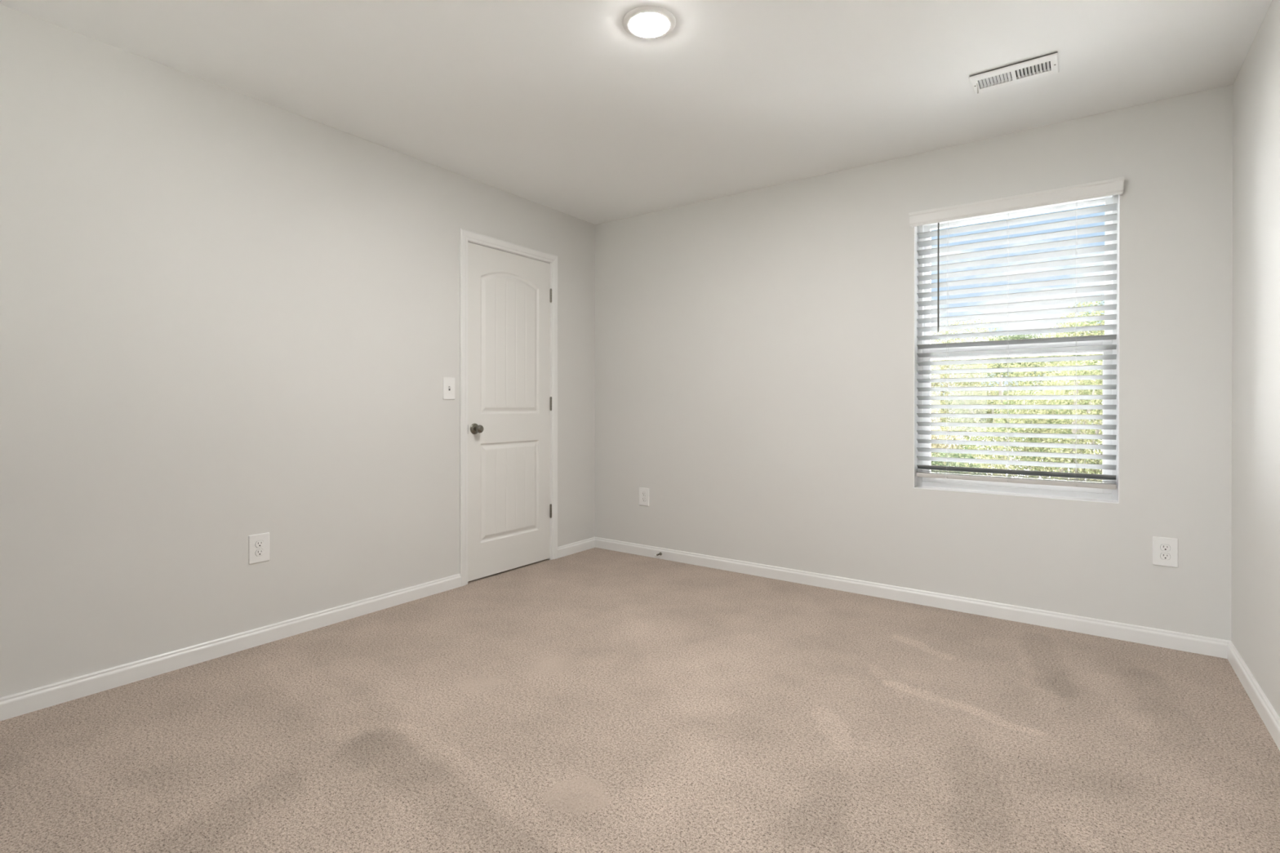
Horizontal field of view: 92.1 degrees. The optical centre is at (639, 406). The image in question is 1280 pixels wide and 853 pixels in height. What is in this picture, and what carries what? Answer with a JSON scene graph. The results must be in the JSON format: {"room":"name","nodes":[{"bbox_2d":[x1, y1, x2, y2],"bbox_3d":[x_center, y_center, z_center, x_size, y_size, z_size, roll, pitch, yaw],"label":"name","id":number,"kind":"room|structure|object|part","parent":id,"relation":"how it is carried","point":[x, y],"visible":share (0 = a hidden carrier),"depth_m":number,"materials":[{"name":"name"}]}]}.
{"room":"empty bedroom","nodes":[
{"label":"empty bedroom","id":0,"kind":"room"},
{"bbox_2d":[0,4,595,697],"bbox_3d":[-2.080,-0.141,2.717,0.550,2.660,5.200,0,0,36],"label":"wall","id":1,"kind":"structure","parent":0,"point":[228,316],"depth_m":2.62,"materials":[{"name":"paint"}]},
{"bbox_2d":[248,532,269,564],"bbox_3d":[-1.706,0.637,2.763,0.008,0.128,0.086,0,0,36],"label":"wall outlet","id":2,"kind":"object","parent":1,"relation":"attached to","point":[258,544],"visible":1,"depth_m":2.76,"materials":[{"name":"white plastic"}]},
{"bbox_2d":[255,548,263,555],"bbox_3d":[-1.704,0.656,2.762,0.004,0.030,0.036,0,0,36],"label":"receptacle","id":3,"kind":"object","parent":2,"relation":"attached to","point":[259,552],"depth_m":2.76,"materials":[{"name":"white plastic"}]},
{"bbox_2d":[255,540,263,547],"bbox_3d":[-1.704,0.618,2.762,0.004,0.028,0.034,0,0,36],"label":"receptacle","id":4,"kind":"object","parent":2,"relation":"attached to","point":[259,544],"depth_m":2.76,"materials":[{"name":"white plastic"}]},
{"bbox_2d":[0,537,595,720],"bbox_3d":[-1.852,1.042,2.555,0.014,0.096,5.200,0,0,36],"label":"baseboard","id":5,"kind":"structure","parent":1,"relation":"attached to","point":[28,701],"depth_m":2.60,"materials":[{"name":"white paint"}]},
{"bbox_2d":[442,377,454,399],"bbox_3d":[-1.106,-0.103,3.586,0.020,0.130,0.083,0,0,36],"label":"light switch","id":6,"kind":"object","parent":1,"relation":"attached to","point":[448,383],"visible":1,"depth_m":3.58,"materials":[{"name":"white plastic"}]},
{"bbox_2d":[459,228,557,586],"bbox_3d":[-0.870,0.018,4.020,0.136,2.138,0.830,0,0,36],"label":"door frame","id":7,"kind":"structure","parent":1,"relation":"attached to","point":[465,236],"depth_m":3.69,"materials":[{"name":"white paint"}]},
{"bbox_2d":[467,241,551,582],"bbox_3d":[-0.815,0.034,3.989,0.100,2.044,0.720,0,0,36],"label":"door","id":8,"kind":"structure","parent":1,"relation":"in","point":[509,295],"depth_m":3.96,"materials":[{"name":"white paint"}]},
{"bbox_3d":[-0.975,0.138,3.728,0.055,0.050,0.050,0,0,36],"label":"knob","id":9,"kind":"part","parent":8,"relation":"part of","materials":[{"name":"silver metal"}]},
{"bbox_3d":[-0.837,-0.406,3.992,0.010,0.906,0.501,0,0,36],"label":"panel","id":10,"kind":"part","parent":8,"relation":"part of","materials":[{"name":"white paint"}]},
{"bbox_3d":[-0.838,0.536,3.994,0.010,0.610,0.501,0,0,36],"label":"panel","id":11,"kind":"part","parent":8,"relation":"part of","materials":[{"name":"white paint"}]},
{"bbox_2d":[0,0,1271,224],"bbox_3d":[-0.428,-1.492,1.528,3.815,0.250,5.500,0,0,36],"label":"ceiling","id":12,"kind":"structure","parent":0,"point":[554,104],"depth_m":2.53,"materials":[{"name":"paint"}]},
{"bbox_2d":[622,5,675,39],"bbox_3d":[0.033,-1.361,2.201,0.190,0.014,0.190,0,0,36],"label":"recessed light","id":13,"kind":"object","parent":12,"relation":"in","point":[646,22],"visible":1,"depth_m":2.18,"materials":[{"name":"white plastic"}]},
{"bbox_2d":[630,13,668,37],"bbox_3d":[0.033,-1.359,2.201,0.138,0.010,0.138,0,0,36],"label":"diffuser","id":14,"kind":"object","parent":13,"relation":"attached to","point":[642,24],"depth_m":2.19,"materials":[{"name":"white glass"}]},
{"bbox_2d":[968,51,1059,93],"bbox_3d":[1.533,-1.355,2.530,0.305,0.024,0.164,0,0,36],"label":"ceiling vent","id":15,"kind":"object","parent":12,"relation":"in","point":[1046,64],"visible":1,"depth_m":2.52,"materials":[{"name":"white metal"}]},
{"bbox_2d":[0,547,1279,852],"bbox_3d":[-0.625,1.133,1.675,3.995,0.120,5.200,0,0,36],"label":"floor","id":16,"kind":"structure","parent":0,"point":[594,700],"depth_m":2.00,"materials":[{"name":"beige carpet"}]},
{"bbox_2d":[595,84,1232,640],"bbox_3d":[1.131,-0.090,3.705,3.815,2.560,0.150,0,0,36],"label":"wall","id":17,"kind":"structure","parent":0,"point":[754,348],"depth_m":3.45,"materials":[{"name":"paint"}]},
{"bbox_2d":[639,487,648,506],"bbox_3d":[0.028,0.647,4.400,0.086,0.128,0.008,0,0,36],"label":"wall outlet","id":18,"kind":"object","parent":17,"relation":"attached to","point":[643,492],"visible":1,"depth_m":4.40,"materials":[{"name":"white plastic"}]},
{"bbox_2d":[595,537,1229,658],"bbox_3d":[1.082,1.042,3.641,3.515,0.096,0.014,0,0,36],"label":"baseboard","id":19,"kind":"structure","parent":17,"relation":"attached to","point":[1216,647],"depth_m":3.23,"materials":[{"name":"white paint"}]},
{"bbox_2d":[913,194,1119,503],"bbox_3d":[1.892,-0.290,3.156,0.883,1.477,0.150,0,0,36],"label":"window","id":20,"kind":"structure","parent":17,"relation":"in","point":[1048,491],"depth_m":3.13,"materials":[{"name":"white plastic"}]},
{"bbox_2d":[908,176,1124,489],"bbox_3d":[1.856,-0.329,3.110,0.916,1.430,0.108,0,0,36],"label":"window blind","id":21,"kind":"object","parent":20,"relation":"attached to","point":[1114,186],"visible":1,"depth_m":3.09,"materials":[{"name":"white plastic"}]},
{"bbox_3d":[1.643,-0.314,3.294,0.002,1.370,0.052,0,0,36],"label":"ladder cord","id":22,"kind":"part","parent":21,"relation":"part of","materials":[{"name":"white fabric"}]},
{"bbox_3d":[1.645,-0.314,3.293,0.001,1.370,0.001,0,0,36],"label":"lift cord","id":23,"kind":"part","parent":21,"relation":"part of","materials":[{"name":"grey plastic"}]},
{"bbox_3d":[1.869,-0.314,3.132,0.002,1.370,0.052,0,0,36],"label":"ladder cord","id":24,"kind":"part","parent":21,"relation":"part of","materials":[{"name":"white fabric"}]},
{"bbox_3d":[1.871,-0.314,3.131,0.001,1.370,0.001,0,0,36],"label":"lift cord","id":25,"kind":"part","parent":21,"relation":"part of","materials":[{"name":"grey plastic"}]},
{"bbox_3d":[1.874,0.374,3.133,0.865,0.023,0.052,0,0,36],"label":"rail","id":26,"kind":"part","parent":21,"relation":"part of","materials":[{"name":"grey"}]},
{"bbox_3d":[2.099,-0.313,2.967,0.002,1.370,0.052,0,0,36],"label":"ladder cord","id":27,"kind":"part","parent":21,"relation":"part of","materials":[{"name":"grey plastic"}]},
{"bbox_3d":[2.101,-0.313,2.966,0.001,1.370,0.001,0,0,36],"label":"lift cord","id":28,"kind":"part","parent":21,"relation":"part of","materials":[{"name":"white fabric"}]},
{"bbox_3d":[1.907,0.048,3.174,0.831,0.734,0.027,0,0,36],"label":"sash","id":29,"kind":"part","parent":20,"relation":"part of","materials":[{"name":"white plastic"}]},
{"bbox_3d":[1.926,-0.627,3.199,0.831,0.743,0.026,0,0,36],"label":"sash","id":30,"kind":"part","parent":20,"relation":"part of","materials":[{"name":"white plastic"}]},
{"bbox_2d":[1152,536,1177,567],"bbox_3d":[2.337,0.649,2.743,0.086,0.128,0.008,0,0,36],"label":"wall outlet","id":31,"kind":"object","parent":17,"relation":"attached to","point":[1165,550],"visible":1,"depth_m":2.74,"materials":[{"name":"white plastic"}]},
{"bbox_2d":[1160,552,1170,559],"bbox_3d":[2.336,0.668,2.741,0.036,0.030,0.004,0,0,36],"label":"receptacle","id":32,"kind":"object","parent":31,"relation":"attached to","point":[1163,556],"depth_m":2.74,"materials":[{"name":"white plastic"}]},
{"bbox_2d":[1160,544,1170,551],"bbox_3d":[2.336,0.630,2.741,0.034,0.028,0.004,0,0,36],"label":"receptacle","id":33,"kind":"object","parent":31,"relation":"attached to","point":[1162,547],"depth_m":2.74,"materials":[{"name":"white plastic"}]},
{"bbox_2d":[1231,0,1279,717],"bbox_3d":[1.059,-0.083,0.463,0.150,2.560,5.200,0,0,36],"label":"wall","id":34,"kind":"structure","parent":0,"point":[1255,315],"depth_m":2.24,"materials":[{"name":"paint"}]},
{"bbox_2d":[1226,640,1279,751],"bbox_3d":[0.992,1.049,0.514,0.014,0.096,5.200,0,0,36],"label":"baseboard","id":35,"kind":"structure","parent":34,"relation":"attached to","point":[1262,704],"depth_m":2.20,"materials":[{"name":"white paint"}]},
{"label":"outside","id":36,"kind":"structure","parent":0,"visible":0},
{"bbox_2d":[937,435,1102,479],"bbox_3d":[25.459,4.099,40.627,120.000,0.200,91.500,0,0,36],"label":"ground","id":37,"kind":"structure","parent":36,"point":[938,435],"depth_m":54.60,"materials":[{"name":"green plant"}]},
{"bbox_2d":[930,421,961,471],"bbox_3d":[5.339,1.813,13.563,3.254,4.585,3.556,0,0,36],"label":"tree","id":38,"kind":"object","parent":37,"relation":"on","point":[935,446],"visible":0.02,"depth_m":12.52,"materials":[{"name":"green plant"}]},
{"bbox_2d":[930,448,986,475],"bbox_3d":[5.092,2.422,9.950,2.596,3.392,2.739,0,0,36],"label":"tree","id":39,"kind":"object","parent":37,"relation":"on","point":[942,455],"visible":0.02,"depth_m":10.17,"materials":[{"name":"green plant"}]},
{"bbox_2d":[930,338,995,475],"bbox_3d":[9.953,0.867,21.058,4.374,6.448,4.875,0,0,36],"label":"tree","id":40,"kind":"object","parent":37,"relation":"on","point":[939,366],"visible":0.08,"depth_m":20.06,"materials":[{"name":"green plant"}]},
{"bbox_2d":[930,319,1102,480],"bbox_3d":[9.234,0.880,16.012,4.120,6.444,4.600,0,0,9],"label":"tree","id":41,"kind":"object","parent":37,"relation":"on","point":[973,366],"visible":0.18,"depth_m":15.85,"materials":[{"name":"green plant"}]},
{"bbox_2d":[963,333,1102,477],"bbox_3d":[14.981,0.710,23.516,5.311,7.121,5.154,0,0,36],"label":"tree","id":42,"kind":"object","parent":37,"relation":"on","point":[1017,336],"visible":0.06,"depth_m":23.52,"materials":[{"name":"green plant"}]},
{"bbox_2d":[961,311,1104,482],"bbox_3d":[8.029,1.170,11.414,3.544,5.883,3.362,0,0,36],"label":"tree","id":43,"kind":"object","parent":37,"relation":"on","point":[1094,392],"visible":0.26,"depth_m":11.33,"materials":[{"name":"green plant"}]},
{"bbox_2d":[1009,294,1104,480],"bbox_3d":[13.991,0.388,18.525,4.756,7.422,4.600,0,0,2],"label":"tree","id":44,"kind":"object","parent":37,"relation":"on","point":[1091,302],"visible":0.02,"depth_m":18.73,"materials":[{"name":"green plant"}]}
]}

